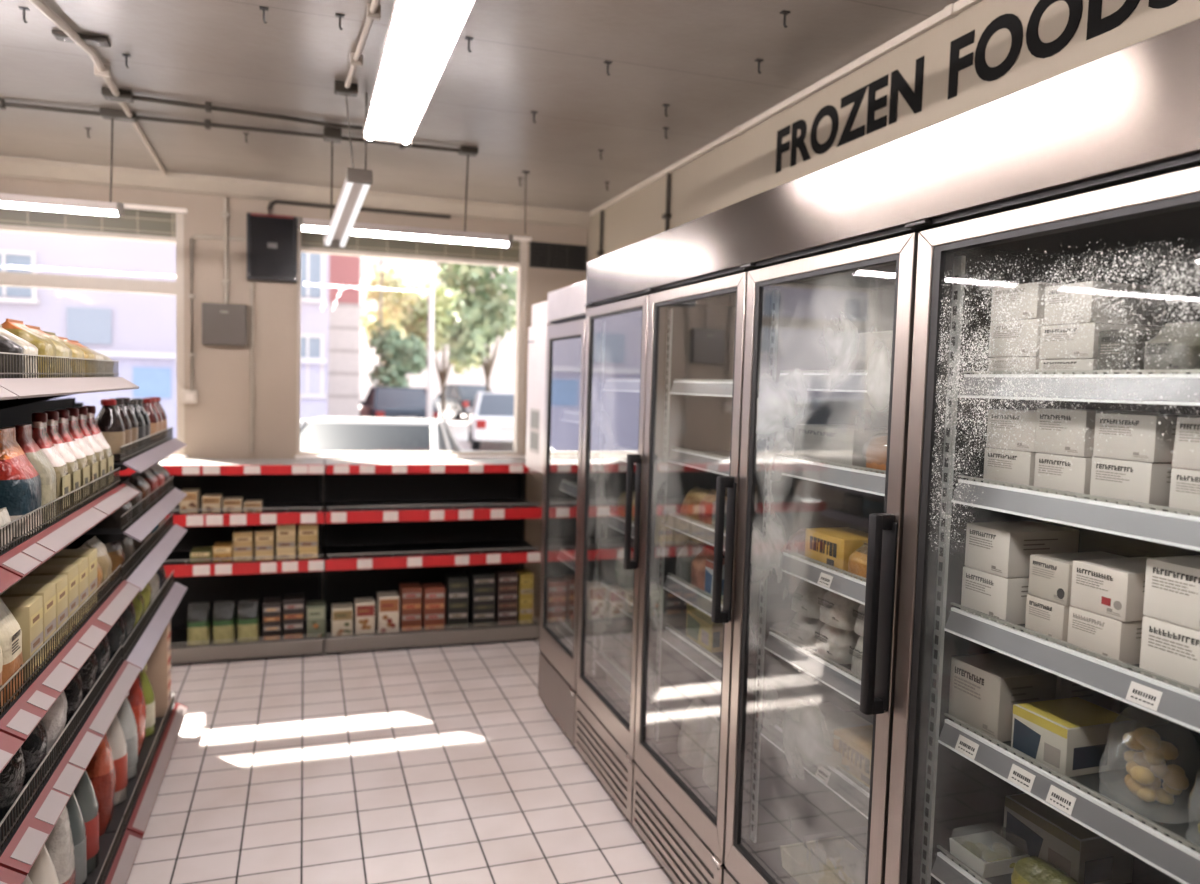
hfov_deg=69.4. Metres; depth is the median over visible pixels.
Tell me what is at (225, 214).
conduit
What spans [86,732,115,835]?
bag
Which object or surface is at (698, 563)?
packet
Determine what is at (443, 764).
floor
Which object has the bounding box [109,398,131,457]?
sauce bottle
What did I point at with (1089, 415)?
carton
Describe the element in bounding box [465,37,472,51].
ceiling hook
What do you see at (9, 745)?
shelving
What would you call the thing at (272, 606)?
food box
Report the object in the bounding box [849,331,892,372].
carton
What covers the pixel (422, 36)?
lamp
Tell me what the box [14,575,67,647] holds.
box
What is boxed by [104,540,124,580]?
bag
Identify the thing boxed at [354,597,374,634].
food box
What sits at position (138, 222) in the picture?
window
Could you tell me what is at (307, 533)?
carton
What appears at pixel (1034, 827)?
box
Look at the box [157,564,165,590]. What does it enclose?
coffee bag
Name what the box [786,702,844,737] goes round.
box
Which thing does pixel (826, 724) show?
box
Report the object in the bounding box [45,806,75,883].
snack bag
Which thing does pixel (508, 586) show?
print
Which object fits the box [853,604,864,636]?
pouch
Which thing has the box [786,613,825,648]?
pouch
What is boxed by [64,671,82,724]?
coffee bag
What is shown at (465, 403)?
tail light
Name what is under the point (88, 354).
snack bag
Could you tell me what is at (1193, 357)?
packet
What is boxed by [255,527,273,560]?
carton
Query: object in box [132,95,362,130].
conduit
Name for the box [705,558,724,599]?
box
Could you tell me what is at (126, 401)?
sauce bottle
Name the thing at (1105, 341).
print
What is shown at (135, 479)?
packet
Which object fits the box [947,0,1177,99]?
sign lettering
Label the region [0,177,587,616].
wall
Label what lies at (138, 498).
packet
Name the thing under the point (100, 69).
conduit
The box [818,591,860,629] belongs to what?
pouch
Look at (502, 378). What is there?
sky
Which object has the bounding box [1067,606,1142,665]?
carton
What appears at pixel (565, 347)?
freezer
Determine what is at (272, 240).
wall panel
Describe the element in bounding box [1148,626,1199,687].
print
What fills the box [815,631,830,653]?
print
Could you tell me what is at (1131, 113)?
panel
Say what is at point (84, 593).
print
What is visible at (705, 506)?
packet
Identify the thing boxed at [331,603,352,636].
food box
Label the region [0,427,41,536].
bottle
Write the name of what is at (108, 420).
sauce bottle
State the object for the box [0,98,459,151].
conduit
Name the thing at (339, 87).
ceiling box
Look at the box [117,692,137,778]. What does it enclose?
drink bottle
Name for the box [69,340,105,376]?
snack bag
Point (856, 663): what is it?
pouch
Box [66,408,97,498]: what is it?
bottle
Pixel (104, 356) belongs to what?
snack bag
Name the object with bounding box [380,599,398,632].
print
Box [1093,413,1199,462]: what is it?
carton
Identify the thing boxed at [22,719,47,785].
coffee bag
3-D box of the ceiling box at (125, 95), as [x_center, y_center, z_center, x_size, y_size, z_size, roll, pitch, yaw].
[-2.019,-1.451,3.633,0.110,0.035,0.080,0,4,-19]
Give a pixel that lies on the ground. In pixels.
(459, 428)
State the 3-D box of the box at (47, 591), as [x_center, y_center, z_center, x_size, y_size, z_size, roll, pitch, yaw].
[-1.363,0.425,2.015,0.151,0.169,0.100,0,4,-19]
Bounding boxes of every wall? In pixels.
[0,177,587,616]
[586,0,1199,278]
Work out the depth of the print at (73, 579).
2.24 m
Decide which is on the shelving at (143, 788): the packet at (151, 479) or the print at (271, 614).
the packet at (151, 479)
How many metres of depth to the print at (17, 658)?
1.80 m
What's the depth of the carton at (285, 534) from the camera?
5.04 m
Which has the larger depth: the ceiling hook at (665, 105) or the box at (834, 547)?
the ceiling hook at (665, 105)
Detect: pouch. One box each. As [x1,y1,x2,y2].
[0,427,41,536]
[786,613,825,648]
[790,580,828,618]
[815,624,859,663]
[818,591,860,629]
[849,636,862,675]
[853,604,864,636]
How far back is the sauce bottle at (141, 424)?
3.20 m
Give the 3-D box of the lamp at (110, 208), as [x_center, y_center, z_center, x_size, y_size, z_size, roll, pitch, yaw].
[-2.769,-1.254,3.745,1.265,0.447,0.081,0,4,-19]
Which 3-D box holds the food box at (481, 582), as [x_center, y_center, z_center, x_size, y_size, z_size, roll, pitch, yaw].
[-0.751,0.994,5.514,0.138,0.330,0.151,0,4,-19]
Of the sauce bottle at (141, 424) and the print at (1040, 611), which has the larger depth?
the sauce bottle at (141, 424)
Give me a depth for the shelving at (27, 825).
2.05 m
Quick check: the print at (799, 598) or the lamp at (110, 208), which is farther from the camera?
the lamp at (110, 208)
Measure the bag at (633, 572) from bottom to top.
0.168 m
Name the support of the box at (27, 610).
on the shelving at (27, 825)
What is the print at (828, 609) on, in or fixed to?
attached to the pouch at (836, 610)
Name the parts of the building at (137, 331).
pane, pane, pane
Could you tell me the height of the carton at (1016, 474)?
0.075 m
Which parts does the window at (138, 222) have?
trim, sill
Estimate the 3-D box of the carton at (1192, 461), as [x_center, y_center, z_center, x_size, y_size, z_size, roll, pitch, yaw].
[0.977,0.004,1.306,0.171,0.078,0.112,0,4,-19]
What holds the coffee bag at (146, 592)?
on the shelving at (143, 788)
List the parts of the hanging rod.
rod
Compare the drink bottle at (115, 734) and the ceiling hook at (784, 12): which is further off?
the drink bottle at (115, 734)
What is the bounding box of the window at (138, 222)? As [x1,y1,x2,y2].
[0,204,187,458]
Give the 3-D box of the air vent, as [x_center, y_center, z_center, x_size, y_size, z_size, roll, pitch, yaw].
[-0.286,-1.270,5.936,0.400,0.170,0.022,0,4,-19]
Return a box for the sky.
[359,257,516,400]
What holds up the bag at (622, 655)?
on the freezer at (616, 340)
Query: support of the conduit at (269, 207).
attached to the wall at (217, 426)
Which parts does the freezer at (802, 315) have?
grille panel, price rail, price rail, price rail, glass pane, price rail, price rail, handle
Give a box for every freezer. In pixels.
[538,319,585,743]
[575,295,648,822]
[632,272,747,883]
[723,233,918,883]
[885,166,1199,883]
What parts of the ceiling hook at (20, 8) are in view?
plate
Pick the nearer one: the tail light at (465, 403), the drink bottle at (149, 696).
the drink bottle at (149, 696)
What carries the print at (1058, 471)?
attached to the carton at (1058, 471)
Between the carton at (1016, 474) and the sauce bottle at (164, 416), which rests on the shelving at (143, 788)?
the sauce bottle at (164, 416)
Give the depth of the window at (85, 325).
13.97 m
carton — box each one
[180,488,199,513]
[190,546,212,562]
[202,494,221,512]
[213,541,232,561]
[223,497,242,512]
[233,528,253,560]
[244,500,262,512]
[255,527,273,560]
[276,524,295,559]
[298,524,317,558]
[607,673,629,705]
[712,501,726,530]
[793,424,887,469]
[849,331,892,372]
[948,652,1056,741]
[961,566,1028,624]
[964,521,1078,577]
[983,447,1039,489]
[986,409,1036,451]
[989,319,1048,357]
[989,357,1045,373]
[991,282,1060,321]
[1025,594,1070,644]
[1028,551,1127,605]
[1034,408,1160,456]
[1034,453,1092,498]
[1039,323,1163,359]
[1039,359,1096,373]
[1044,281,1165,326]
[1055,676,1112,710]
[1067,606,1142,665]
[1070,557,1148,621]
[1090,457,1174,511]
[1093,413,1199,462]
[1096,329,1159,373]
[1112,698,1168,727]
[1139,616,1199,692]
[1143,555,1199,630]
[1169,468,1199,515]
[1172,417,1199,469]
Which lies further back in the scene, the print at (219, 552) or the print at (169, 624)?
the print at (219, 552)
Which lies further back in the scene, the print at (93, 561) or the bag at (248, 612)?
the bag at (248, 612)
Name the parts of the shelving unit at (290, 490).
guard rail, guard rail, kick plate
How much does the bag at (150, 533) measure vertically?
0.142 m
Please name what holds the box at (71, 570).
on the shelving at (27, 825)
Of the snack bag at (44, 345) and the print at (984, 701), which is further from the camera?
the snack bag at (44, 345)
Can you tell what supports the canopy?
on the freezer at (565, 347)
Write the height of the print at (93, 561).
0.136 m
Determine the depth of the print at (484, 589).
5.44 m
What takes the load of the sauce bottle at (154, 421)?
on the shelving at (143, 788)
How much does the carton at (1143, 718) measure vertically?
0.120 m
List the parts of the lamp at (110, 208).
hanger rod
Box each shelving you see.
[0,352,142,883]
[0,386,25,883]
[0,398,187,835]
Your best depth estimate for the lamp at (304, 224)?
4.35 m
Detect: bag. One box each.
[0,325,38,377]
[0,334,23,377]
[0,598,22,703]
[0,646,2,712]
[0,746,25,820]
[1,318,55,377]
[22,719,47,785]
[23,874,32,883]
[26,325,71,377]
[42,691,66,752]
[43,331,83,377]
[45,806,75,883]
[57,336,95,376]
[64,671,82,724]
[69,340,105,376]
[77,544,102,590]
[79,651,97,700]
[84,536,111,590]
[85,346,113,376]
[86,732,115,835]
[94,634,109,681]
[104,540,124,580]
[107,615,125,660]
[119,536,134,568]
[122,602,135,642]
[127,674,145,755]
[132,592,143,628]
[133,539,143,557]
[140,582,151,615]
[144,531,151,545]
[149,572,159,603]
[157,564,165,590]
[187,602,210,645]
[213,601,234,643]
[237,599,258,642]
[613,546,633,592]
[613,623,632,671]
[632,572,633,592]
[678,697,717,767]
[680,487,709,520]
[703,721,719,791]
[1011,856,1079,883]
[1099,705,1199,804]
[1185,774,1199,834]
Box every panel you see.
[247,212,297,282]
[585,18,1199,306]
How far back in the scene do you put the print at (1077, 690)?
1.72 m
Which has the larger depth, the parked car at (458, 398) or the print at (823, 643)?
the parked car at (458, 398)
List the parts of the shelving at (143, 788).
panel, price rail, price rail, price rail, price rail, price rail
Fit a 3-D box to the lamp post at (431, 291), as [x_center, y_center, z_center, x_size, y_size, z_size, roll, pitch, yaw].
[-4.046,-3.705,21.359,0.340,7.771,1.870,0,4,-19]
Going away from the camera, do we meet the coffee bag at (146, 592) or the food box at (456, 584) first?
the coffee bag at (146, 592)
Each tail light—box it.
[375,411,384,416]
[463,401,468,406]
[476,420,485,428]
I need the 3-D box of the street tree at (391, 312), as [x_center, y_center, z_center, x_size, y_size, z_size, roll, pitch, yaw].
[-9.269,-4.525,38.834,3.125,6.763,3.785,1,4,-10]
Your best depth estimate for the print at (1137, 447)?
1.39 m
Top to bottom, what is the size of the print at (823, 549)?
0.067 m
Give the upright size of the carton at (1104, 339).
0.082 m
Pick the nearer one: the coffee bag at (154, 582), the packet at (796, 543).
the packet at (796, 543)
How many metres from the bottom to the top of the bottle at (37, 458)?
0.232 m
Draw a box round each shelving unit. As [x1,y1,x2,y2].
[113,459,324,663]
[323,459,541,653]
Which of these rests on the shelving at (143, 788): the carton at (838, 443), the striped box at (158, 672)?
the striped box at (158, 672)
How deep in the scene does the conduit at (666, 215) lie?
4.63 m
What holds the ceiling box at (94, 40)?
attached to the ceiling
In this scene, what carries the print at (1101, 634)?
attached to the carton at (1119, 640)
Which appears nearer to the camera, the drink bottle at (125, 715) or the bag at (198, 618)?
the drink bottle at (125, 715)
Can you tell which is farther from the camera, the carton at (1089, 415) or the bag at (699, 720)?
the bag at (699, 720)
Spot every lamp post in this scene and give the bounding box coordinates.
[379,258,382,385]
[426,262,434,417]
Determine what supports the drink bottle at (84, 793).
on the shelving at (27, 825)
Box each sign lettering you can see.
[775,56,924,172]
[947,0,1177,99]
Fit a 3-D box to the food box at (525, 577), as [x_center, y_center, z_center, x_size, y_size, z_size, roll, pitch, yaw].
[-0.491,0.999,5.603,0.086,0.322,0.151,0,4,-19]
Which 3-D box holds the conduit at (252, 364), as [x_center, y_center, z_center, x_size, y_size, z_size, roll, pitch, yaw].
[-2.151,-0.462,5.360,0.034,1.050,0.034,0,4,-19]
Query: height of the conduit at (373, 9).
0.042 m
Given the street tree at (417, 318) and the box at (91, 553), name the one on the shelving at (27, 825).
the box at (91, 553)
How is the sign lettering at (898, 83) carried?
attached to the wall at (743, 167)
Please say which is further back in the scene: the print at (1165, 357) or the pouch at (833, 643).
the pouch at (833, 643)
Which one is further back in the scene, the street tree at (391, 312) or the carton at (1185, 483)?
the street tree at (391, 312)
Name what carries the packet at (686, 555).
on the freezer at (696, 343)
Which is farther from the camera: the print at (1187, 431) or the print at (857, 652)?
the print at (857, 652)
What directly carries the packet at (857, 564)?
on the freezer at (802, 315)
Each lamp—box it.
[0,118,123,215]
[298,141,512,246]
[323,93,372,248]
[363,0,475,144]
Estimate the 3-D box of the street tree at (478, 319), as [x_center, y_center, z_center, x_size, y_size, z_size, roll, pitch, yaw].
[-4.057,-4.148,30.867,4.185,7.379,4.056,1,4,-9]
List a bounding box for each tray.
[780,836,865,883]
[949,821,1029,877]
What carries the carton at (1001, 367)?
on the freezer at (946, 774)
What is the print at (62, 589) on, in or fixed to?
attached to the box at (61, 582)
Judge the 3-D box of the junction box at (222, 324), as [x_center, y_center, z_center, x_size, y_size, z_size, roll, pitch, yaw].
[-2.281,-0.712,5.271,0.250,0.250,0.076,0,4,-19]
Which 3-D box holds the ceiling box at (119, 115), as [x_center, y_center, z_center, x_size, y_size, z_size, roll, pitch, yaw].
[-2.174,-1.474,3.917,0.140,0.035,0.070,0,4,-19]
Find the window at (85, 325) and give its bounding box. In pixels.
[67,307,111,344]
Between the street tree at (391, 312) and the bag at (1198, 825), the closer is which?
the bag at (1198, 825)
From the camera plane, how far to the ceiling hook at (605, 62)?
3.14 m
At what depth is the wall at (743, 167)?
2.93 m
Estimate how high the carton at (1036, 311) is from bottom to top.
0.066 m
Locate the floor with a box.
[127,617,674,883]
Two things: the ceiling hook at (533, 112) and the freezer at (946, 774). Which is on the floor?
the freezer at (946, 774)
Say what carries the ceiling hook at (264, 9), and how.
attached to the ceiling
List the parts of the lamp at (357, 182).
hanger rod, hanger rod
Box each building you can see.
[0,231,328,438]
[328,255,359,416]
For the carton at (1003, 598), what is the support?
on the freezer at (946, 774)
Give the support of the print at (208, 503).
attached to the carton at (209, 501)
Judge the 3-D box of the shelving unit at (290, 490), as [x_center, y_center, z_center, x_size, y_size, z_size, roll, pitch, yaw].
[-2.300,0.675,5.083,1.292,1.130,0.502,0,4,-19]
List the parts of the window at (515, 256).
sill, trim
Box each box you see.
[0,583,56,663]
[0,596,43,680]
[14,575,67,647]
[27,564,78,636]
[42,557,88,624]
[52,30,110,46]
[52,548,96,613]
[100,108,136,121]
[101,87,133,102]
[146,619,170,716]
[202,303,246,345]
[263,597,281,640]
[283,593,303,639]
[307,600,324,637]
[323,127,341,142]
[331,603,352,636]
[334,81,357,96]
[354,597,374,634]
[377,591,398,633]
[399,582,421,631]
[422,583,444,630]
[445,573,468,628]
[458,146,477,156]
[469,570,495,627]
[494,568,517,625]
[516,569,533,624]
[686,603,723,652]
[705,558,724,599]
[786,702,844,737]
[805,527,867,572]
[807,712,872,757]
[832,725,872,787]
[1003,793,1133,883]
[1011,697,1135,776]
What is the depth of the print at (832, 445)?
2.17 m
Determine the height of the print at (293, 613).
0.202 m
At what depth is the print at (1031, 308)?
1.63 m
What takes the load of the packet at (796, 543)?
on the freezer at (802, 315)
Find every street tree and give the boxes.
[360,262,423,363]
[366,321,426,386]
[398,274,481,418]
[436,262,516,391]
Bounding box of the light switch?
[182,390,197,403]
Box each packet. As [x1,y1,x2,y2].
[0,507,11,549]
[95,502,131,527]
[121,480,141,506]
[127,472,150,510]
[137,469,157,503]
[149,466,164,488]
[154,463,169,492]
[676,540,701,582]
[691,547,713,590]
[699,489,726,524]
[788,528,805,557]
[848,543,867,580]
[1144,321,1199,373]
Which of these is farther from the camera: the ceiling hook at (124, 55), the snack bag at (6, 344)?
the ceiling hook at (124, 55)
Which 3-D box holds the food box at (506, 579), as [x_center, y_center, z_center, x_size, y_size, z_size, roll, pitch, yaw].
[-0.606,0.992,5.564,0.126,0.335,0.151,0,4,-19]
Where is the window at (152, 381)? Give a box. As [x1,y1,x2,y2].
[133,367,170,397]
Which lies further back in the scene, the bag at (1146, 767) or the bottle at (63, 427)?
the bottle at (63, 427)
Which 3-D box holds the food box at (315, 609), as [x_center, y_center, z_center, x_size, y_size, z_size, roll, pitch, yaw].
[-1.702,1.060,5.195,0.104,0.188,0.151,0,4,-19]
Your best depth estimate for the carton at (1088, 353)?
1.50 m
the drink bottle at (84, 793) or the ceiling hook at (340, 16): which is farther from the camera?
the ceiling hook at (340, 16)
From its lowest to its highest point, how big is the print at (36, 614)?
0.133 m
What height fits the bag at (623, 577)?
0.168 m
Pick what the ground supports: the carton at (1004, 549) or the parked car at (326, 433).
the parked car at (326, 433)
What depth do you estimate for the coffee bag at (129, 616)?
3.05 m
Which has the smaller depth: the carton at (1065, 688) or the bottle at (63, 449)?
the carton at (1065, 688)
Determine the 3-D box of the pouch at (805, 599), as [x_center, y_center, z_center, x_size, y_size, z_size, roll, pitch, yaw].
[0.583,0.421,2.350,0.104,0.082,0.140,0,4,-19]
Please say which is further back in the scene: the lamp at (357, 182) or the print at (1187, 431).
the lamp at (357, 182)
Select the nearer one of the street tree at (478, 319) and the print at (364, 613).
the print at (364, 613)
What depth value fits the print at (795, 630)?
2.35 m
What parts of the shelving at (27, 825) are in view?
price rail, price rail, price rail, price rail, price rail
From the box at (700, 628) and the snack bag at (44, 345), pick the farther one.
the box at (700, 628)
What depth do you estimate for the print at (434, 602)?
5.35 m
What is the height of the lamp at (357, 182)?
0.551 m
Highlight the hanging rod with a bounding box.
[522,171,529,233]
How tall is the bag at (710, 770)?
0.200 m
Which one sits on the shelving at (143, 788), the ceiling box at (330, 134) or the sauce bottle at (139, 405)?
the sauce bottle at (139, 405)
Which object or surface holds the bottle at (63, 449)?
on the shelving at (27, 825)
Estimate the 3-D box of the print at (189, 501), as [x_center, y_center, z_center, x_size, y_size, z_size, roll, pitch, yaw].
[-2.303,0.332,4.854,0.084,0.094,0.001,0,4,-19]
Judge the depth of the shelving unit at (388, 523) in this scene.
5.51 m
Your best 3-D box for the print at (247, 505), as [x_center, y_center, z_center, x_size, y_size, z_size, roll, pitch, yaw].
[-1.989,0.378,4.965,0.086,0.052,0.001,0,4,-19]
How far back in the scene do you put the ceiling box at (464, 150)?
4.34 m
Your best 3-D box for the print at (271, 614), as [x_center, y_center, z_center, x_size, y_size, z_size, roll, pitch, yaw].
[-1.909,1.058,5.045,0.089,0.190,0.001,0,4,-19]
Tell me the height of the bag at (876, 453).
0.094 m
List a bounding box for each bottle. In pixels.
[15,424,55,523]
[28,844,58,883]
[32,413,70,516]
[44,411,80,510]
[55,409,89,504]
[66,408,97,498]
[66,792,86,883]
[74,770,98,873]
[75,407,105,494]
[83,405,113,489]
[95,399,124,461]
[107,714,127,805]
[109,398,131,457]
[117,397,137,455]
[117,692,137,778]
[129,399,144,451]
[131,398,150,448]
[139,664,154,736]
[142,398,158,444]
[149,397,166,440]
[151,398,162,443]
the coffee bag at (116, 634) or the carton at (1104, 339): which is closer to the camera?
the carton at (1104, 339)
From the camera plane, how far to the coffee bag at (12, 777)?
1.82 m
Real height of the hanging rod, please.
0.340 m
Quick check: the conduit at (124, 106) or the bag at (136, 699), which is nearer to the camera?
the bag at (136, 699)
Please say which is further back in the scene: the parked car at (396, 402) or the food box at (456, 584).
the parked car at (396, 402)
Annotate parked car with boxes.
[300,415,472,450]
[359,386,438,418]
[433,384,491,419]
[467,392,513,449]
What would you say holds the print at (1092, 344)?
attached to the carton at (1088, 353)
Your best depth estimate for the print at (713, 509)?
2.82 m
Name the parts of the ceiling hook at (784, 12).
plate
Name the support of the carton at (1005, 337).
on the carton at (1001, 367)
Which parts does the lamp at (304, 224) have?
hanger rod, hanger rod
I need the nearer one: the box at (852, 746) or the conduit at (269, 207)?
the box at (852, 746)
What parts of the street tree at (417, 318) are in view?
crown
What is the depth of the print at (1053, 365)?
1.53 m
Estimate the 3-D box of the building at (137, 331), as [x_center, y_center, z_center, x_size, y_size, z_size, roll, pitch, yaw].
[-12.802,-3.578,16.515,14.600,7.680,8.260,0,4,-19]
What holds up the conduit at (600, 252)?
attached to the wall at (743, 167)
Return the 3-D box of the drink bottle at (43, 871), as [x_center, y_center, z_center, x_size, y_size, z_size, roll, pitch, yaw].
[-1.441,1.152,2.204,0.116,0.360,0.118,0,4,-19]
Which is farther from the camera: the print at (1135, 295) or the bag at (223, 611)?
the bag at (223, 611)
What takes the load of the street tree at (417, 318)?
on the ground
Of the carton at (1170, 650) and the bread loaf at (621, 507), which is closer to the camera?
the carton at (1170, 650)
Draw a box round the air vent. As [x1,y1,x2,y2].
[529,241,586,270]
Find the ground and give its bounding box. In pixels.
[359,405,512,450]
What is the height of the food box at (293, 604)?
0.236 m
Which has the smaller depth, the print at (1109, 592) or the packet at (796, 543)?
the print at (1109, 592)
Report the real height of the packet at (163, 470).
0.126 m
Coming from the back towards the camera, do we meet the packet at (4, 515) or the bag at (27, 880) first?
the bag at (27, 880)
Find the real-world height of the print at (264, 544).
0.136 m
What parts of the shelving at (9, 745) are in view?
price rail, price rail, price rail, price rail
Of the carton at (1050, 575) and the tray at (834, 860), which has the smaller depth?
the carton at (1050, 575)
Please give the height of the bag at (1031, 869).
0.070 m
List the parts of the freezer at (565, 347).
panel, price rail, price rail, price rail, price rail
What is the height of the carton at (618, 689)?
0.078 m
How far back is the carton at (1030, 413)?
1.63 m
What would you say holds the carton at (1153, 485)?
on the freezer at (946, 774)
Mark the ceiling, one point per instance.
(696, 58)
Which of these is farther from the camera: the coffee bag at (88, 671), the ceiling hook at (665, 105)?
the ceiling hook at (665, 105)
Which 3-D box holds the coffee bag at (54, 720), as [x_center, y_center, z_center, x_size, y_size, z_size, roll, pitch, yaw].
[-1.400,0.659,2.168,0.106,0.210,0.141,0,4,-19]
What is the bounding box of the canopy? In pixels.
[547,280,592,323]
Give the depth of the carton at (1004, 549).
1.67 m
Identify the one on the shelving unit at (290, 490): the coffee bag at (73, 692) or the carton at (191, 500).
the carton at (191, 500)
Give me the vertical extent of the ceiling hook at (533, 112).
0.046 m
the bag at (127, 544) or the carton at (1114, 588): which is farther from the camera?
the bag at (127, 544)
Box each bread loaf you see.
[616,489,634,520]
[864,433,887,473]
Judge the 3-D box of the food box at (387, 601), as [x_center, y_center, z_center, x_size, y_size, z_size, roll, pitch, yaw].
[-1.304,1.045,5.330,0.122,0.222,0.151,0,4,-19]
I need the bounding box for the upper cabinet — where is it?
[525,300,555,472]
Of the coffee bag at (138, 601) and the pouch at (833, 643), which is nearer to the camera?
the pouch at (833, 643)
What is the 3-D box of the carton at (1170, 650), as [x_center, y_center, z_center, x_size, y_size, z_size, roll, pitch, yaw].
[0.963,0.328,1.344,0.171,0.094,0.139,0,4,-20]
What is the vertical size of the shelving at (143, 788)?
1.519 m
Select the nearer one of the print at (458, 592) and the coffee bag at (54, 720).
the coffee bag at (54, 720)
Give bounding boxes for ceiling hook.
[18,6,29,22]
[122,54,130,67]
[259,6,267,22]
[336,13,343,29]
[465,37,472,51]
[531,111,537,122]
[604,61,611,74]
[662,104,669,116]
[754,59,763,73]
[780,10,789,27]
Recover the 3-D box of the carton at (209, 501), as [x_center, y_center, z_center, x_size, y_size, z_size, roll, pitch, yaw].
[-2.217,0.351,4.959,0.094,0.093,0.141,0,4,-19]
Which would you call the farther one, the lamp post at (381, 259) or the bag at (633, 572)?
the lamp post at (381, 259)
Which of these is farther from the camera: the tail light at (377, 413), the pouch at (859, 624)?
the tail light at (377, 413)
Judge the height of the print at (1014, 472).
0.059 m
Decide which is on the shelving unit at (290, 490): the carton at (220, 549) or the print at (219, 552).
the carton at (220, 549)
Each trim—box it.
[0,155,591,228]
[590,0,981,215]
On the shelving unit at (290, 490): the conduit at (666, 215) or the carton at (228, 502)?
the carton at (228, 502)
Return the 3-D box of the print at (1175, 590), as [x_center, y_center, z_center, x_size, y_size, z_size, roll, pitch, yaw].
[0.939,0.237,1.324,0.111,0.072,0.119,0,4,-19]
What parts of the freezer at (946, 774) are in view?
price rail, glass pane, price rail, price rail, price rail, price rail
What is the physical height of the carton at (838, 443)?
0.100 m
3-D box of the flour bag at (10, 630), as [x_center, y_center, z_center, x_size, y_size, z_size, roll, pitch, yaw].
[-1.258,0.420,1.786,0.102,0.215,0.117,0,4,-19]
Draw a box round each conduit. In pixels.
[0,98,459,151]
[29,0,119,96]
[119,102,166,174]
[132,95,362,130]
[188,235,246,389]
[222,198,229,303]
[249,281,254,451]
[267,200,450,218]
[345,0,380,88]
[597,210,603,256]
[662,173,670,230]
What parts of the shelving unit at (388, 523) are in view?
panel, kick plate, guard rail, guard rail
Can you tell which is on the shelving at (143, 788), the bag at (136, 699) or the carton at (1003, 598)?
the bag at (136, 699)
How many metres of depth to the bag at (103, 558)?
2.67 m
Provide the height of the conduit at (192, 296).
0.937 m
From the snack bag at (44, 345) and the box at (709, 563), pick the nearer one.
the snack bag at (44, 345)
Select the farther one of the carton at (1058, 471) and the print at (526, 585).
the print at (526, 585)
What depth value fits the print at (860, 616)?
2.08 m
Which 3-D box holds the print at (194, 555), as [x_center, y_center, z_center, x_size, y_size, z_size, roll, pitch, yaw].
[-2.254,0.650,4.896,0.101,0.051,0.001,0,4,-19]
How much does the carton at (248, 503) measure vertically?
0.055 m
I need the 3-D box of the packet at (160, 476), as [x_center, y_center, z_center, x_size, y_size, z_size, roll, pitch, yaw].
[-1.896,0.160,3.656,0.102,0.136,0.132,0,4,-19]
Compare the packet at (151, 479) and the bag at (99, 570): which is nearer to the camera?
the bag at (99, 570)
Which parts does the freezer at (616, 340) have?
glass pane, grille panel, price rail, price rail, price rail, price rail, price rail, handle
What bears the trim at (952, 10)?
attached to the wall at (743, 167)
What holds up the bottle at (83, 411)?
on the shelving at (27, 825)
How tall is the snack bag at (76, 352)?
0.122 m
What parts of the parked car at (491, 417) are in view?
number plate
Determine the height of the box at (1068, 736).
0.089 m
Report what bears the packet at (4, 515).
on the shelving at (27, 825)
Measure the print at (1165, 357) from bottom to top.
0.038 m
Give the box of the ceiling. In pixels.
[0,0,958,211]
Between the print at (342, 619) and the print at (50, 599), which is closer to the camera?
the print at (50, 599)
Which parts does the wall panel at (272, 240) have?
plate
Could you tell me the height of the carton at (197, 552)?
0.062 m
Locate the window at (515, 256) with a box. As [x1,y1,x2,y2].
[295,231,531,459]
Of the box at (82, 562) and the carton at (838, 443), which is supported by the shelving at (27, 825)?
the box at (82, 562)
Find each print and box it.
[12,629,22,668]
[30,607,43,677]
[45,594,56,658]
[58,585,67,646]
[69,575,78,628]
[80,567,88,617]
[90,558,96,609]
[167,619,170,701]
[182,493,196,508]
[191,552,209,560]
[203,498,219,511]
[214,547,230,560]
[224,501,240,511]
[234,537,251,560]
[245,503,260,512]
[256,536,272,559]
[264,607,279,639]
[284,604,302,638]
[333,610,351,634]
[356,605,373,629]
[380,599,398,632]
[402,593,420,630]
[425,593,443,629]
[449,583,467,627]
[474,579,494,626]
[499,577,517,624]
[520,579,532,623]
[712,508,715,525]
[786,619,803,640]
[790,591,806,610]
[799,429,876,461]
[810,536,836,570]
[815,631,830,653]
[818,597,836,620]
[849,646,862,659]
[853,609,863,620]
[954,666,1038,735]
[969,529,1057,572]
[988,453,1022,488]
[991,414,1028,447]
[992,360,1020,367]
[993,324,1031,352]
[995,288,1033,315]
[1029,600,1051,636]
[1032,560,1063,600]
[1038,459,1076,496]
[1039,414,1077,452]
[1043,362,1074,368]
[1044,328,1112,353]
[1049,287,1142,319]
[1071,684,1092,697]
[1072,613,1141,655]
[1076,568,1144,616]
[1095,464,1170,506]
[1099,419,1176,457]
[1100,336,1130,373]
[1146,343,1172,365]
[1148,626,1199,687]
[1152,567,1199,625]
[1176,475,1199,493]
[1179,424,1199,441]
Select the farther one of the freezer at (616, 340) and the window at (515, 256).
the window at (515, 256)
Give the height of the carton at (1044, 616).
0.072 m

